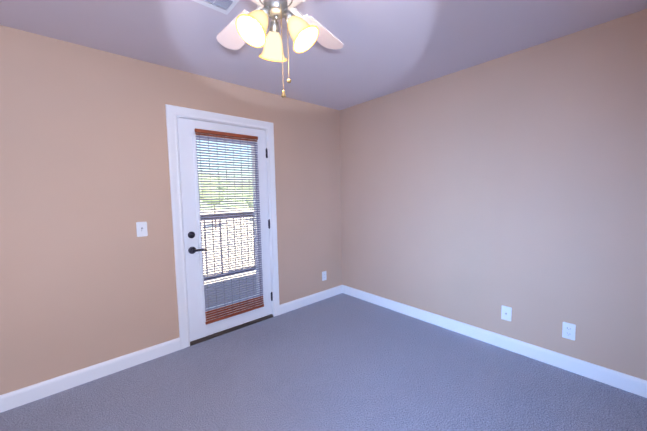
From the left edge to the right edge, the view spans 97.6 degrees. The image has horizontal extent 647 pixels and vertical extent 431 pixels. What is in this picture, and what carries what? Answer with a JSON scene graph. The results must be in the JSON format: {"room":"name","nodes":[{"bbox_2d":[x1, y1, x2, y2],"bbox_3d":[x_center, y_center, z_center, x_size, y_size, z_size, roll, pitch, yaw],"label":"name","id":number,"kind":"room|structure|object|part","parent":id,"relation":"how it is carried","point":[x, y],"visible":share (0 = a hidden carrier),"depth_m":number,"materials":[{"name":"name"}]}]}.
{"room":"empty bedroom","nodes":[
{"label":"empty bedroom","id":0,"kind":"room"},
{"bbox_2d":[0,25,341,394],"bbox_3d":[-1.220,-0.037,2.594,3.790,2.440,0.120,-5,6,-41],"label":"wall","id":1,"kind":"structure","parent":0,"point":[87,277],"depth_m":2.13,"materials":[{"name":"beige paint"}]},
{"bbox_2d":[0,337,180,412],"bbox_3d":[-1.922,1.196,1.950,1.727,0.108,0.016,-5,6,-41],"label":"baseboard","id":2,"kind":"structure","parent":1,"relation":"attached to","point":[26,395],"depth_m":2.08,"materials":[{"name":"white"}]},
{"bbox_2d":[136,222,147,236],"bbox_3d":[-1.465,0.112,2.288,0.074,0.120,0.024,-5,6,-41],"label":"switch plate","id":3,"kind":"object","parent":1,"relation":"attached to","point":[141,228],"visible":1,"depth_m":2.29,"materials":[{"name":"white plastic"}]},
{"bbox_2d":[165,104,279,348],"bbox_3d":[-0.955,0.095,2.839,1.040,2.128,0.158,-5,6,-41],"label":"door frame","id":4,"kind":"structure","parent":1,"relation":"attached to","point":[172,112],"depth_m":2.53,"materials":[{"name":"white wood"}]},
{"bbox_2d":[177,117,272,341],"bbox_3d":[-0.914,0.126,2.804,0.875,2.010,0.117,-5,6,-41],"label":"door","id":5,"kind":"structure","parent":1,"relation":"in","point":[199,328],"depth_m":2.63,"materials":[{"name":"white paint"}]},
{"bbox_3d":[-1.141,0.245,2.571,0.152,0.204,0.060,-5,6,-41],"label":"handle","id":6,"kind":"part","parent":5,"relation":"part of","materials":[{"name":"black metal"}]},
{"bbox_3d":[-0.934,0.080,2.815,0.634,1.664,0.070,-5,6,-41],"label":"lite frame","id":7,"kind":"part","parent":5,"relation":"part of","materials":[{"name":"white paint"}]},
{"bbox_3d":[-0.934,0.081,2.814,0.576,1.606,0.006,-5,6,-41],"label":"glass","id":8,"kind":"part","parent":5,"relation":"part of","materials":[{"name":"clear glass"}]},
{"bbox_2d":[195,128,263,324],"bbox_3d":[-0.898,0.104,2.795,0.616,1.800,0.036,-5,6,-41],"label":"door blind","id":9,"kind":"object","parent":5,"relation":"attached to","point":[231,136],"visible":0.9,"depth_m":2.77,"materials":[{"name":"brown wood"}]},
{"bbox_3d":[-0.591,0.118,3.086,0.019,1.676,0.014,-5,6,-41],"label":"door hinges","id":10,"kind":"part","parent":5,"relation":"part of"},
{"bbox_2d":[280,285,342,314],"bbox_3d":[-0.117,1.037,3.546,1.023,0.108,0.016,-5,6,-41],"label":"baseboard","id":11,"kind":"structure","parent":1,"relation":"attached to","point":[305,301],"depth_m":3.49,"materials":[{"name":"white"}]},
{"bbox_2d":[322,271,326,280],"bbox_3d":[0.011,0.779,3.650,0.074,0.120,0.009,-5,6,-41],"label":"electrical outlet","id":12,"kind":"object","parent":1,"relation":"attached to","point":[324,276],"visible":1,"depth_m":3.65,"materials":[{"name":"white plastic"}]},
{"bbox_2d":[0,293,646,430],"bbox_3d":[0.005,1.306,1.343,4.030,0.100,3.490,-5,6,-41],"label":"floor","id":13,"kind":"structure","parent":0,"point":[342,362],"depth_m":1.97,"materials":[{"name":"carpet"}]},
{"bbox_2d":[0,0,646,109],"bbox_3d":[-0.088,-1.228,1.195,4.030,0.100,3.610,-5,6,-41],"label":"ceiling","id":14,"kind":"structure","parent":0,"point":[391,46],"depth_m":1.93,"materials":[{"name":"paint"}]},
{"bbox_2d":[192,0,238,14],"bbox_3d":[-0.577,-1.190,1.541,0.205,0.009,0.230,-5,6,-41],"label":"ceiling vent","id":15,"kind":"object","parent":14,"relation":"in","point":[226,7],"visible":1,"depth_m":1.60,"materials":[{"name":"white metal"}]},
{"bbox_2d":[217,0,342,97],"bbox_3d":[-0.239,-0.853,1.298,1.100,0.658,1.056,-5,6,-41],"label":"ceiling fan","id":16,"kind":"object","parent":14,"relation":"hanging from","point":[243,27],"visible":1,"depth_m":1.28,"materials":[{"name":"white glass"}]},
{"bbox_2d":[340,9,646,380],"bbox_3d":[1.400,-0.091,2.584,0.120,2.440,3.610,-5,6,-41],"label":"wall","id":17,"kind":"structure","parent":0,"point":[479,195],"depth_m":2.28,"materials":[{"name":"beige paint"}]},
{"bbox_2d":[342,285,646,397],"bbox_3d":[1.373,1.075,2.627,0.016,0.108,3.370,-5,6,-41],"label":"baseboard","id":18,"kind":"structure","parent":17,"relation":"attached to","point":[626,382],"depth_m":2.33,"materials":[{"name":"white"}]},
{"bbox_2d":[501,305,511,320],"bbox_3d":[1.551,0.832,2.403,0.014,0.120,0.074,-5,6,-41],"label":"jack","id":19,"kind":"object","parent":17,"relation":"attached to","point":[506,312],"visible":1,"depth_m":2.40,"materials":[{"name":"white plastic"}]},
{"bbox_2d":[562,322,575,340],"bbox_3d":[1.822,0.859,2.103,0.009,0.120,0.074,-5,6,-41],"label":"duplex electrical outlet","id":20,"kind":"object","parent":17,"relation":"attached to","point":[568,330],"visible":1,"depth_m":2.10,"materials":[{"name":"white plastic"}]},
{"bbox_3d":[-0.931,1.206,2.923,0.912,0.100,0.120,-5,6,-41],"label":"floor","id":21,"kind":"structure","parent":0,"visible":0},
{"bbox_2d":[190,314,272,345],"bbox_3d":[-0.945,1.141,2.932,0.872,0.029,0.182,-5,6,-41],"label":"threshold","id":22,"kind":"object","parent":21,"relation":"on","point":[208,337],"visible":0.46,"depth_m":2.82,"materials":[{"name":"brown metal"}]},
{"label":"outside","id":23,"kind":"structure","parent":0,"visible":0},
{"bbox_2d":[201,208,254,284],"bbox_3d":[-73.994,-0.292,83.568,240.000,0.300,216.680,-5,6,-41],"label":"ground","id":24,"kind":"structure","parent":23,"point":[226,243],"depth_m":26.38,"materials":[{"name":"beige soil"}]},
{"bbox_2d":[199,175,252,208],"bbox_3d":[-82.685,-8.683,92.556,220.000,15.430,71.000,-5,6,-41],"label":"trees","id":25,"kind":"object","parent":24,"relation":"on","point":[226,195],"depth_m":109.78,"materials":[{"name":"green plant"}]},
{"bbox_2d":[200,177,252,227],"bbox_3d":[-22.988,-2.111,45.183,85.478,7.021,24.625,-5,6,-41],"label":"trees","id":26,"kind":"object","parent":24,"relation":"on","point":[216,195],"depth_m":36.94,"materials":[{"name":"green plant"}]},
{"bbox_2d":[205,273,256,306],"bbox_3d":[-1.464,1.187,3.680,3.800,0.125,1.620,-5,6,-41],"label":"deck","id":27,"kind":"object","parent":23,"point":[230,290],"depth_m":4.15,"materials":[{"name":"grey wood"}]},
{"bbox_2d":[201,213,255,279],"bbox_3d":[-1.975,0.537,4.193,3.770,1.115,0.070,-5,6,-41],"label":"balcony railing","id":28,"kind":"object","parent":27,"relation":"on","point":[228,243],"depth_m":4.56,"materials":[{"name":"grey metal"}]}
]}

